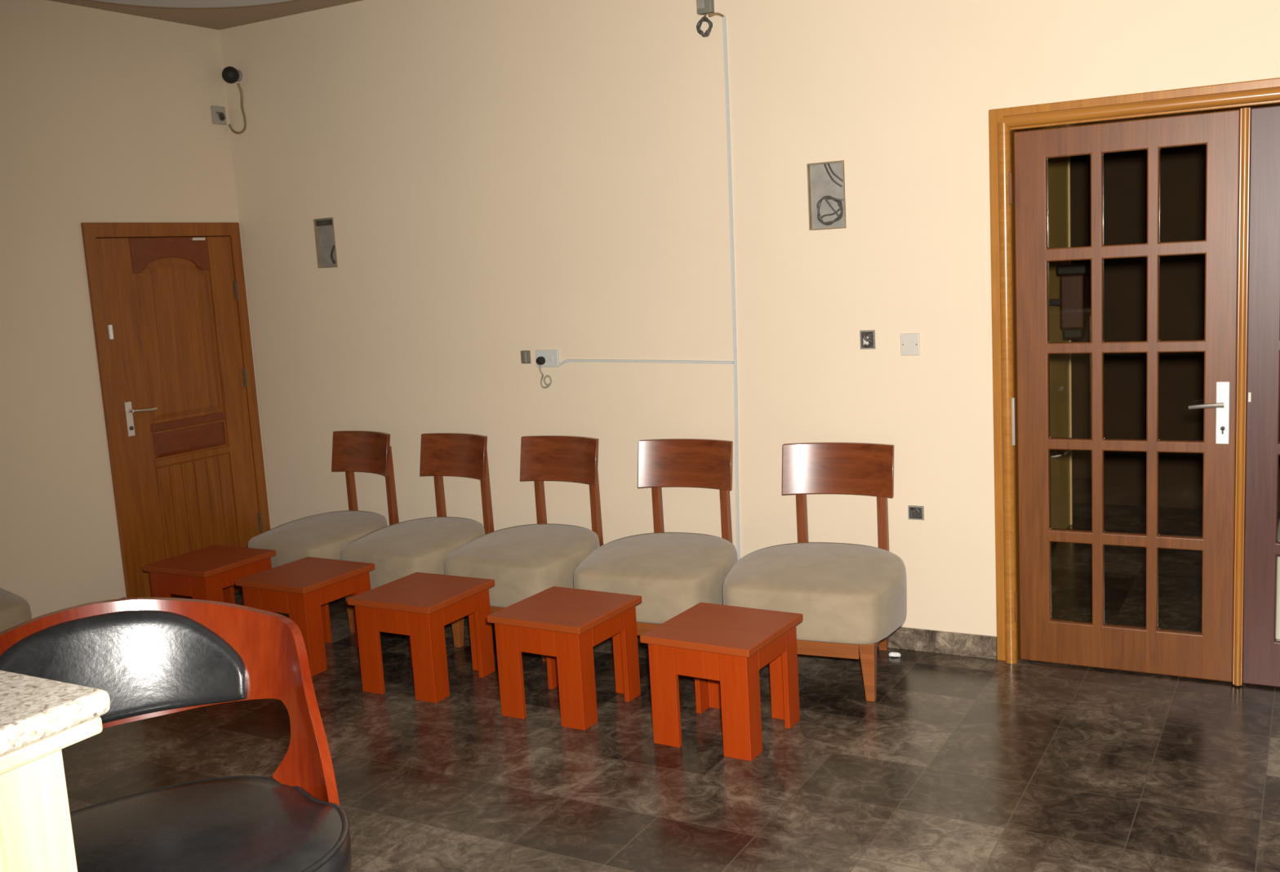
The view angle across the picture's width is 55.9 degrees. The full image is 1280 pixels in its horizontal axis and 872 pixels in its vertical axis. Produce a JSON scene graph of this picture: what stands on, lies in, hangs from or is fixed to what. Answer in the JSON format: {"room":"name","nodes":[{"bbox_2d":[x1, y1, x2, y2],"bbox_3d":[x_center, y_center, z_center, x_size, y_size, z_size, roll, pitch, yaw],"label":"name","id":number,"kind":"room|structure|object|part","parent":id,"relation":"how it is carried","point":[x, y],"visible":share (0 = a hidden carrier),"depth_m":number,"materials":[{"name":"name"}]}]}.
{"room":"waiting room","nodes":[
{"label":"waiting room","id":0,"kind":"room"},
{"bbox_2d":[0,0,271,618],"bbox_3d":[-4.426,0.038,2.669,0.150,2.990,9.150,1,9,29],"label":"wall","id":1,"kind":"structure","parent":0,"point":[105,116],"depth_m":5.63,"materials":[{"name":"beige paint"}]},
{"bbox_2d":[80,222,270,598],"bbox_3d":[-2.376,-0.097,6.237,0.116,1.980,0.948,1,9,29],"label":"trim","id":2,"kind":"structure","parent":1,"relation":"attached to","point":[90,231],"depth_m":5.91,"materials":[{"name":"brown wood"}]},
{"bbox_2d":[96,235,262,599],"bbox_3d":[-2.333,-0.063,6.219,0.109,1.902,0.822,1,9,29],"label":"door","id":3,"kind":"structure","parent":1,"relation":"in","point":[179,372],"depth_m":6.17,"materials":[{"name":"brown wood"}]},
{"bbox_3d":[-2.499,-0.083,5.910,0.005,0.170,0.038,1,9,29],"label":"lock plate","id":4,"kind":"part","parent":3,"relation":"part of","materials":[{"name":"metal"}]},
{"bbox_3d":[-2.450,-0.129,5.945,0.047,0.021,0.141,1,9,29],"label":"lever","id":5,"kind":"part","parent":3,"relation":"part of","materials":[{"name":"metal"}]},
{"bbox_3d":[-2.377,-0.919,6.110,0.012,0.172,0.478,1,9,29],"label":"rail","id":6,"kind":"part","parent":3,"relation":"part of","materials":[{"name":"red wood"}]},
{"bbox_3d":[-2.353,-0.493,6.172,0.011,0.780,0.436,1,9,29],"label":"panel","id":7,"kind":"part","parent":3,"relation":"part of","materials":[{"name":"brown wood"}]},
{"bbox_3d":[-2.328,-0.073,6.232,0.012,0.040,0.478,1,9,29],"label":"rail","id":8,"kind":"part","parent":3,"relation":"part of","materials":[{"name":"red wood"}]},
{"bbox_3d":[-2.324,0.018,6.246,0.009,0.125,0.455,1,9,29],"label":"panel","id":9,"kind":"part","parent":3,"relation":"part of","materials":[{"name":"red wood"}]},
{"bbox_3d":[-2.317,0.107,6.258,0.012,0.035,0.478,1,9,29],"label":"rail","id":10,"kind":"part","parent":3,"relation":"part of","materials":[{"name":"brown wood"}]},
{"bbox_3d":[-2.301,0.428,6.305,0.007,0.605,0.464,1,9,29],"label":"panel","id":11,"kind":"part","parent":3,"relation":"part of","materials":[{"name":"brown wood"}]},
{"bbox_3d":[-2.277,0.803,6.359,0.012,0.144,0.478,1,9,29],"label":"rail","id":12,"kind":"part","parent":3,"relation":"part of","materials":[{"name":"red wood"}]},
{"bbox_2d":[210,105,226,124],"bbox_3d":[-2.211,-1.687,6.346,0.031,0.092,0.082,1,9,29],"label":"cable box","id":13,"kind":"object","parent":1,"relation":"attached to","point":[218,113],"visible":1,"depth_m":6.33,"materials":[{"name":"grey plastic"}]},
{"bbox_2d":[48,0,362,30],"bbox_3d":[0.469,-1.635,1.456,9.800,0.100,12.350,1,9,29],"label":"ceiling","id":14,"kind":"structure","parent":0,"point":[215,18],"depth_m":5.92,"materials":[{"name":"paint"}]},
{"bbox_2d":[93,0,293,8],"bbox_3d":[-1.844,-1.905,4.879,1.340,0.080,1.340,1,9,29],"label":"ceiling panel","id":15,"kind":"object","parent":14,"relation":"attached to","point":[161,3],"visible":1,"depth_m":5.38,"materials":[{"name":"paint"}]},
{"bbox_2d":[61,502,1279,871],"bbox_3d":[0.646,1.409,1.897,9.800,0.100,12.350,1,9,29],"label":"floor","id":16,"kind":"structure","parent":0,"point":[957,763],"depth_m":3.97,"materials":[{"name":"tile"}]},
{"bbox_2d":[0,587,31,631],"bbox_3d":[-2.800,0.662,4.655,0.649,0.981,0.665,1,9,29],"label":"lounge chair","id":17,"kind":"object","parent":16,"relation":"on","point":[15,610],"visible":0.24,"depth_m":4.69,"materials":[{"name":"beige fabric"}]},
{"bbox_2d":[0,716,102,871],"bbox_3d":[-1.808,0.929,1.942,2.321,1.116,0.582,1,9,29],"label":"counter base","id":18,"kind":"object","parent":16,"relation":"on","point":[36,833],"depth_m":1.48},
{"bbox_2d":[0,670,111,756],"bbox_3d":[-1.844,0.360,1.863,2.352,0.034,0.603,1,9,29],"label":"countertop","id":19,"kind":"structure","parent":18,"relation":"on","point":[33,709],"depth_m":1.50,"materials":[{"name":"beige stone"}]},
{"bbox_2d":[0,596,351,871],"bbox_3d":[-0.853,0.875,2.130,0.668,1.061,0.664,-8,10,-32],"label":"bar chair","id":20,"kind":"object","parent":16,"relation":"on","point":[153,657],"visible":0.95,"depth_m":2.28,"materials":[{"name":"black leather"}]},
{"bbox_3d":[-0.843,0.753,2.085,0.654,0.113,0.555,-8,10,-32],"label":"seat","id":21,"kind":"part","parent":20,"relation":"part of","materials":[{"name":"black leather"}]},
{"bbox_2d":[142,544,275,613],"bbox_3d":[-2.009,0.765,5.696,0.414,0.390,0.428,1,9,29],"label":"stool","id":22,"kind":"object","parent":16,"relation":"on","point":[210,573],"visible":0.62,"depth_m":5.57,"materials":[{"name":"orange wood"}]},
{"bbox_3d":[-2.201,0.798,5.635,0.103,0.364,0.088,1,9,29],"label":"leg","id":23,"kind":"part","parent":22,"relation":"part of","materials":[{"name":"orange laminate"}]},
{"bbox_3d":[-1.963,0.804,5.502,0.103,0.364,0.088,1,9,29],"label":"leg","id":24,"kind":"part","parent":22,"relation":"part of","materials":[{"name":"orange laminate"}]},
{"bbox_3d":[-2.053,0.752,5.895,0.103,0.364,0.088,1,9,29],"label":"leg","id":25,"kind":"part","parent":22,"relation":"part of","materials":[{"name":"orange laminate"}]},
{"bbox_3d":[-1.815,0.758,5.761,0.103,0.364,0.088,1,9,29],"label":"leg","id":26,"kind":"part","parent":22,"relation":"part of","materials":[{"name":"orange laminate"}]},
{"bbox_2d":[235,556,374,675],"bbox_3d":[-1.455,0.787,5.320,0.414,0.390,0.428,2,10,31],"label":"stool","id":27,"kind":"object","parent":16,"relation":"on","point":[303,588],"visible":0.82,"depth_m":5.17,"materials":[{"name":"orange wood"}]},
{"bbox_3d":[-1.648,0.820,5.264,0.103,0.364,0.088,2,10,31],"label":"leg","id":28,"kind":"part","parent":27,"relation":"part of","materials":[{"name":"orange laminate"}]},
{"bbox_3d":[-1.414,0.827,5.124,0.103,0.364,0.088,2,10,31],"label":"leg","id":29,"kind":"part","parent":27,"relation":"part of","materials":[{"name":"orange laminate"}]},
{"bbox_3d":[-1.494,0.774,5.519,0.103,0.364,0.088,2,10,31],"label":"leg","id":30,"kind":"part","parent":27,"relation":"part of","materials":[{"name":"orange laminate"}]},
{"bbox_3d":[-1.260,0.781,5.379,0.103,0.364,0.088,2,10,31],"label":"leg","id":31,"kind":"part","parent":27,"relation":"part of","materials":[{"name":"orange laminate"}]},
{"bbox_2d":[248,430,399,568],"bbox_3d":[-1.552,0.451,6.010,0.599,0.868,0.649,3,10,36],"label":"lounge chair","id":32,"kind":"object","parent":16,"relation":"on","point":[323,535],"visible":0.52,"depth_m":6.03,"materials":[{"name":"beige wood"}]},
{"bbox_3d":[-1.564,0.541,6.000,0.599,0.242,0.592,3,10,36],"label":"seat","id":33,"kind":"part","parent":32,"relation":"part of","materials":[{"name":"beige fabric"}]},
{"bbox_3d":[-1.505,0.336,6.326,0.034,0.600,0.040,3,10,36],"label":"post","id":34,"kind":"part","parent":32,"relation":"part of","materials":[{"name":"red wood"}]},
{"bbox_3d":[-1.411,0.084,6.177,0.414,0.206,0.106,3,10,36],"label":"backrest","id":35,"kind":"part","parent":32,"relation":"part of","materials":[{"name":"red wood"}]},
{"bbox_3d":[-1.258,0.348,6.145,0.034,0.600,0.040,3,10,36],"label":"post","id":36,"kind":"part","parent":32,"relation":"part of","materials":[{"name":"red wood"}]},
{"bbox_2d":[340,432,493,632],"bbox_3d":[-1.026,0.463,5.714,0.599,0.868,0.649,2,10,34],"label":"lounge chair","id":37,"kind":"object","parent":16,"relation":"on","point":[398,550],"visible":0.56,"depth_m":5.68,"materials":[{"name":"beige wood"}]},
{"bbox_3d":[-1.346,0.813,5.669,0.054,0.226,0.050,2,10,34],"label":"leg","id":38,"kind":"part","parent":37,"relation":"part of","materials":[{"name":"orange wood"}]},
{"bbox_3d":[-1.037,0.554,5.703,0.599,0.242,0.592,2,10,34],"label":"seat","id":39,"kind":"part","parent":37,"relation":"part of","materials":[{"name":"beige fabric"}]},
{"bbox_3d":[-0.993,0.349,6.031,0.034,0.600,0.040,2,10,34],"label":"post","id":40,"kind":"part","parent":37,"relation":"part of","materials":[{"name":"red wood"}]},
{"bbox_3d":[-0.895,0.096,5.888,0.414,0.206,0.106,2,10,34],"label":"backrest","id":41,"kind":"part","parent":37,"relation":"part of","materials":[{"name":"red wood"}]},
{"bbox_3d":[-0.739,0.359,5.861,0.034,0.600,0.040,2,10,34],"label":"post","id":42,"kind":"part","parent":37,"relation":"part of","materials":[{"name":"red wood"}]},
{"bbox_2d":[346,572,495,702],"bbox_3d":[-0.872,0.812,4.915,0.414,0.390,0.428,1,9,29],"label":"stool","id":43,"kind":"object","parent":16,"relation":"on","point":[419,606],"visible":1,"depth_m":4.79,"materials":[{"name":"orange laminate"}]},
{"bbox_3d":[-1.063,0.845,4.854,0.103,0.364,0.088,1,9,29],"label":"leg","id":44,"kind":"part","parent":43,"relation":"part of","materials":[{"name":"orange laminate"}]},
{"bbox_3d":[-0.916,0.799,5.114,0.103,0.364,0.088,1,9,29],"label":"leg","id":45,"kind":"part","parent":43,"relation":"part of","materials":[{"name":"orange laminate"}]},
{"bbox_3d":[-0.825,0.851,4.720,0.103,0.364,0.088,1,9,29],"label":"leg","id":46,"kind":"part","parent":43,"relation":"part of","materials":[{"name":"orange laminate"}]},
{"bbox_3d":[-0.678,0.805,4.980,0.103,0.364,0.088,1,9,29],"label":"leg","id":47,"kind":"part","parent":43,"relation":"part of","materials":[{"name":"orange laminate"}]},
{"bbox_2d":[444,435,603,661],"bbox_3d":[-0.485,0.476,5.409,0.632,0.868,0.649,2,10,32],"label":"lounge chair","id":48,"kind":"object","parent":16,"relation":"on","point":[523,562],"visible":0.72,"depth_m":5.34,"materials":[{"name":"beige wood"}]},
{"bbox_3d":[-0.807,0.827,5.356,0.055,0.226,0.050,2,10,32],"label":"leg","id":49,"kind":"part","parent":48,"relation":"part of","materials":[{"name":"orange wood"}]},
{"bbox_3d":[-0.475,0.716,5.437,0.462,0.068,0.548,2,10,32],"label":"rail frame","id":50,"kind":"part","parent":48,"relation":"part of","materials":[{"name":"orange wood"}]},
{"bbox_3d":[-0.495,0.567,5.397,0.632,0.242,0.592,2,10,32],"label":"seat","id":51,"kind":"part","parent":48,"relation":"part of","materials":[{"name":"beige fabric"}]},
{"bbox_3d":[-0.467,0.362,5.730,0.035,0.600,0.040,2,10,32],"label":"post","id":52,"kind":"part","parent":48,"relation":"part of","materials":[{"name":"red wood"}]},
{"bbox_3d":[-0.406,0.840,5.106,0.055,0.226,0.050,2,10,32],"label":"leg","id":53,"kind":"part","parent":48,"relation":"part of","materials":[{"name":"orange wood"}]},
{"bbox_3d":[-0.362,0.108,5.588,0.426,0.206,0.106,2,10,32],"label":"backrest","id":54,"kind":"part","parent":48,"relation":"part of","materials":[{"name":"red wood"}]},
{"bbox_3d":[-0.200,0.370,5.564,0.035,0.600,0.040,2,10,32],"label":"post","id":55,"kind":"part","parent":48,"relation":"part of","materials":[{"name":"red wood"}]},
{"bbox_2d":[486,586,641,730],"bbox_3d":[-0.269,0.829,4.555,0.414,0.390,0.428,2,10,31],"label":"stool","id":56,"kind":"object","parent":16,"relation":"on","point":[563,624],"visible":1,"depth_m":4.44,"materials":[{"name":"orange laminate"}]},
{"bbox_3d":[-0.463,0.861,4.501,0.103,0.364,0.088,2,10,31],"label":"leg","id":57,"kind":"part","parent":56,"relation":"part of","materials":[{"name":"orange laminate"}]},
{"bbox_3d":[-0.306,0.816,4.755,0.103,0.364,0.088,2,10,31],"label":"leg","id":58,"kind":"part","parent":56,"relation":"part of","materials":[{"name":"orange laminate"}]},
{"bbox_3d":[-0.230,0.869,4.359,0.103,0.364,0.088,2,10,31],"label":"leg","id":59,"kind":"part","parent":56,"relation":"part of","materials":[{"name":"orange laminate"}]},
{"bbox_3d":[-0.073,0.823,4.613,0.103,0.364,0.088,2,10,31],"label":"leg","id":60,"kind":"part","parent":56,"relation":"part of","materials":[{"name":"orange laminate"}]},
{"bbox_2d":[573,438,737,678],"bbox_3d":[0.095,0.490,5.082,0.645,0.868,0.649,1,9,25],"label":"lounge chair","id":61,"kind":"object","parent":16,"relation":"on","point":[673,573],"visible":0.6,"depth_m":5.00,"materials":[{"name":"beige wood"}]},
{"bbox_3d":[0.106,0.730,5.109,0.478,0.068,0.548,1,9,25],"label":"rail frame","id":62,"kind":"part","parent":61,"relation":"part of","materials":[{"name":"orange wood"}]},
{"bbox_3d":[0.088,0.580,5.069,0.645,0.242,0.592,1,9,25],"label":"seat","id":63,"kind":"part","parent":61,"relation":"part of","materials":[{"name":"beige fabric"}]},
{"bbox_3d":[0.085,0.378,5.400,0.036,0.600,0.040,1,9,25],"label":"post","id":64,"kind":"part","parent":61,"relation":"part of","materials":[{"name":"red wood"}]},
{"bbox_3d":[0.205,0.121,5.270,0.439,0.206,0.106,1,9,25],"label":"backrest","id":65,"kind":"part","parent":61,"relation":"part of","materials":[{"name":"red wood"}]},
{"bbox_3d":[0.378,0.381,5.260,0.036,0.600,0.040,1,9,25],"label":"post","id":66,"kind":"part","parent":61,"relation":"part of","materials":[{"name":"red wood"}]},
{"bbox_2d":[640,602,803,760],"bbox_3d":[0.298,0.846,4.211,0.414,0.390,0.428,2,10,32],"label":"stool","id":67,"kind":"object","parent":16,"relation":"on","point":[725,648],"visible":1,"depth_m":4.10,"materials":[{"name":"orange laminate"}]},
{"bbox_3d":[0.104,0.878,4.159,0.103,0.364,0.088,2,10,32],"label":"leg","id":68,"kind":"part","parent":67,"relation":"part of","materials":[{"name":"orange laminate"}]},
{"bbox_3d":[0.262,0.832,4.412,0.103,0.364,0.088,2,10,32],"label":"leg","id":69,"kind":"part","parent":67,"relation":"part of","materials":[{"name":"orange laminate"}]},
{"bbox_3d":[0.336,0.885,4.015,0.103,0.364,0.088,2,10,32],"label":"leg","id":70,"kind":"part","parent":67,"relation":"part of","materials":[{"name":"orange laminate"}]},
{"bbox_3d":[0.494,0.840,4.268,0.103,0.364,0.088,2,10,32],"label":"leg","id":71,"kind":"part","parent":67,"relation":"part of","materials":[{"name":"orange laminate"}]},
{"bbox_2d":[722,442,906,702],"bbox_3d":[0.700,0.504,4.742,0.689,0.868,0.649,0,9,24],"label":"lounge chair","id":72,"kind":"object","parent":16,"relation":"on","point":[850,597],"visible":0.88,"depth_m":4.59,"materials":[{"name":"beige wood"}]},
{"bbox_3d":[0.683,0.392,5.059,0.038,0.600,0.040,0,9,24],"label":"post","id":73,"kind":"part","parent":72,"relation":"part of","materials":[{"name":"red wood"}]},
{"bbox_3d":[0.694,0.595,4.728,0.689,0.242,0.592,0,9,24],"label":"seat","id":74,"kind":"part","parent":72,"relation":"part of","materials":[{"name":"beige fabric"}]},
{"bbox_3d":[0.711,0.744,4.769,0.500,0.068,0.548,0,9,24],"label":"rail frame","id":75,"kind":"part","parent":72,"relation":"part of","materials":[{"name":"orange wood"}]},
{"bbox_3d":[0.812,0.135,4.928,0.460,0.206,0.106,0,9,24],"label":"backrest","id":76,"kind":"part","parent":72,"relation":"part of","materials":[{"name":"red wood"}]},
{"bbox_3d":[0.841,0.864,4.441,0.060,0.226,0.050,0,9,24],"label":"leg","id":77,"kind":"part","parent":72,"relation":"part of","materials":[{"name":"orange wood"}]},
{"bbox_3d":[0.993,0.395,4.918,0.038,0.600,0.040,0,9,24],"label":"post","id":78,"kind":"part","parent":72,"relation":"part of","materials":[{"name":"red wood"}]},
{"bbox_3d":[1.000,0.790,4.982,0.048,0.199,0.058,0,9,24],"label":"leg","id":79,"kind":"part","parent":72,"relation":"part of","materials":[{"name":"orange wood"}]},
{"bbox_2d":[888,651,901,657],"bbox_3d":[1.035,0.889,4.908,0.049,0.020,0.032,1,9,29],"label":"paper scrap","id":80,"kind":"object","parent":16,"relation":"on","point":[891,654],"visible":1,"depth_m":4.90,"materials":[{"name":"white paper"}]},
{"bbox_2d":[1275,519,1279,639],"bbox_3d":[2.759,0.608,4.534,0.650,0.485,0.420,1,9,29],"label":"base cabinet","id":81,"kind":"object","parent":16,"relation":"on","point":[1277,599],"visible":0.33,"depth_m":4.52,"materials":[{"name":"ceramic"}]},
{"bbox_2d":[219,0,1279,636],"bbox_3d":[2.048,-0.575,4.303,9.800,2.990,0.160,1,9,29],"label":"wall","id":82,"kind":"structure","parent":0,"point":[497,180],"depth_m":5.27,"materials":[{"name":"beige paint"}]},
{"bbox_2d":[222,66,246,133],"bbox_3d":[-2.148,-1.759,6.326,0.136,0.339,0.094,1,9,29],"label":"dome camera","id":83,"kind":"object","parent":82,"relation":"attached to","point":[230,74],"visible":1,"depth_m":6.29,"materials":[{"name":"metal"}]},
{"bbox_2d":[313,217,337,267],"bbox_3d":[-1.616,-0.995,6.224,0.132,0.249,0.023,1,9,29],"label":"junction box","id":84,"kind":"object","parent":82,"relation":"attached to","point":[324,232],"visible":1,"depth_m":6.23,"materials":[{"name":"metal"}]},
{"bbox_2d":[520,350,530,363],"bbox_3d":[-0.537,-0.375,5.722,0.052,0.059,0.023,1,9,29],"label":"box","id":85,"kind":"object","parent":82,"relation":"attached to","point":[525,354],"visible":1,"depth_m":5.72,"materials":[{"name":"grey plastic"}]},
{"bbox_2d":[535,349,559,367],"bbox_3d":[-0.435,-0.363,5.646,0.126,0.080,0.017,1,9,29],"label":"wall socket","id":86,"kind":"object","parent":82,"relation":"attached to","point":[551,356],"visible":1,"depth_m":5.63,"materials":[{"name":"grey plastic"}]},
{"bbox_2d":[536,356,551,388],"bbox_3d":[-0.453,-0.297,5.654,0.065,0.153,0.046,1,9,29],"label":"plug","id":87,"kind":"object","parent":86,"relation":"attached to","point":[540,361],"visible":1,"depth_m":5.65,"materials":[{"name":"black plastic"}]},
{"bbox_2d":[559,359,733,365],"bbox_3d":[0.011,-0.333,5.403,0.894,0.030,0.008,1,9,29],"label":"cable conduit","id":88,"kind":"object","parent":82,"relation":"attached to","point":[561,363],"visible":1,"depth_m":5.39,"materials":[{"name":"grey plastic"}]},
{"bbox_2d":[696,0,724,37],"bbox_3d":[0.283,-1.799,4.973,0.124,0.291,0.038,1,9,29],"label":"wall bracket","id":89,"kind":"object","parent":82,"relation":"attached to","point":[704,6],"depth_m":4.98,"materials":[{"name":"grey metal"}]},
{"bbox_3d":[0.268,-1.703,5.005,0.069,0.093,0.026,1,9,29],"label":"cable coil","id":90,"kind":"part","parent":89,"relation":"part of","materials":[{"name":"black plastic"}]},
{"bbox_2d":[722,16,740,559],"bbox_3d":[0.396,-0.477,5.159,0.066,2.531,0.009,1,9,29],"label":"cable conduit","id":91,"kind":"object","parent":82,"relation":"attached to","point":[724,18],"visible":0.82,"depth_m":5.13,"materials":[{"name":"grey plastic"}]},
{"bbox_2d":[806,160,846,230],"bbox_3d":[0.756,-0.971,4.879,0.155,0.264,0.032,1,9,29],"label":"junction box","id":92,"kind":"object","parent":82,"relation":"attached to","point":[825,180],"visible":1,"depth_m":4.89,"materials":[{"name":"metal"}]},
{"bbox_2d":[859,329,875,348],"bbox_3d":[0.926,-0.391,4.891,0.061,0.074,0.040,1,9,29],"label":"switch box","id":93,"kind":"object","parent":82,"relation":"attached to","point":[867,338],"visible":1,"depth_m":4.89,"materials":[{"name":"metal"}]},
{"bbox_3d":[0.934,-0.394,4.906,0.053,0.065,0.004,1,9,29],"label":"plate","id":94,"kind":"part","parent":93,"relation":"part of","materials":[{"name":"silver metal"}]},
{"bbox_2d":[900,333,919,355],"bbox_3d":[1.074,-0.364,4.796,0.078,0.088,0.011,1,9,29],"label":"blank plate","id":95,"kind":"object","parent":82,"relation":"attached to","point":[909,342],"visible":1,"depth_m":4.79,"materials":[{"name":"plastic"}]},
{"bbox_2d":[907,505,924,519],"bbox_3d":[1.125,0.310,4.903,0.062,0.055,0.039,1,9,29],"label":"box","id":96,"kind":"object","parent":82,"relation":"attached to","point":[917,513],"visible":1,"depth_m":4.90,"materials":[{"name":"metal"}]},
{"bbox_3d":[1.133,0.307,4.918,0.054,0.047,0.004,1,9,29],"label":"plate","id":97,"kind":"part","parent":96,"relation":"part of","materials":[{"name":"grey metal"}]},
{"bbox_2d":[876,626,996,659],"bbox_3d":[-0.309,0.804,5.784,3.973,0.092,0.014,1,9,29],"label":"baseboard","id":98,"kind":"structure","parent":82,"relation":"attached to","point":[904,637],"depth_m":4.91,"materials":[{"name":"grey stone"}]},
{"bbox_2d":[1008,107,1250,685],"bbox_3d":[1.778,-0.113,4.434,0.804,2.040,0.104,1,9,29],"label":"door","id":99,"kind":"structure","parent":82,"relation":"in","point":[1215,652],"depth_m":4.42,"materials":[{"name":"red wood"}]},
{"bbox_3d":[2.009,-0.108,4.275,0.118,0.026,0.056,1,9,29],"label":"lever","id":100,"kind":"part","parent":99,"relation":"part of","materials":[{"name":"metal"}]},
{"bbox_3d":[2.068,-0.082,4.282,0.044,0.224,0.008,1,9,29],"label":"lock plate","id":101,"kind":"part","parent":99,"relation":"part of","materials":[{"name":"metal"}]},
{"bbox_2d":[988,77,1279,663],"bbox_3d":[2.155,-0.155,4.286,1.742,2.134,0.193,1,9,29],"label":"trim","id":102,"kind":"structure","parent":82,"relation":"attached to","point":[1003,122],"depth_m":4.53,"materials":[{"name":"brown wood"}]},
{"bbox_2d":[1242,105,1279,687],"bbox_3d":[2.469,-0.101,4.073,0.757,2.040,0.054,1,9,29],"label":"door","id":103,"kind":"structure","parent":82,"relation":"in","point":[1260,646],"depth_m":4.22,"materials":[{"name":"red wood"}]},
{"bbox_2d":[1048,156,1070,546],"bbox_3d":[1.791,-0.787,5.836,0.140,2.980,2.290,1,9,29],"label":"wall","id":104,"kind":"structure","parent":0,"point":[1058,228],"depth_m":6.57,"materials":[{"name":"paint"}]},
{"bbox_2d":[1048,263,1090,338],"bbox_3d":[2.151,-0.680,6.110,0.228,0.370,0.150,1,9,29],"label":"wall lantern","id":105,"kind":"object","parent":104,"relation":"attached to","point":[1073,301],"visible":1,"depth_m":6.04,"materials":[{"name":"brown metal"}]},
{"bbox_2d":[1067,156,1072,524],"bbox_3d":[2.436,-0.573,6.831,0.012,2.200,0.025,1,9,29],"label":"trim","id":106,"kind":"structure","parent":104,"relation":"attached to","point":[1068,157],"depth_m":6.86,"materials":[{"name":"brown wood"}]},
{"bbox_2d":[1070,144,1279,511],"bbox_3d":[4.730,-1.016,6.245,7.050,2.980,0.150,1,9,29],"label":"wall","id":107,"kind":"structure","parent":0,"point":[1182,169],"depth_m":7.20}
]}

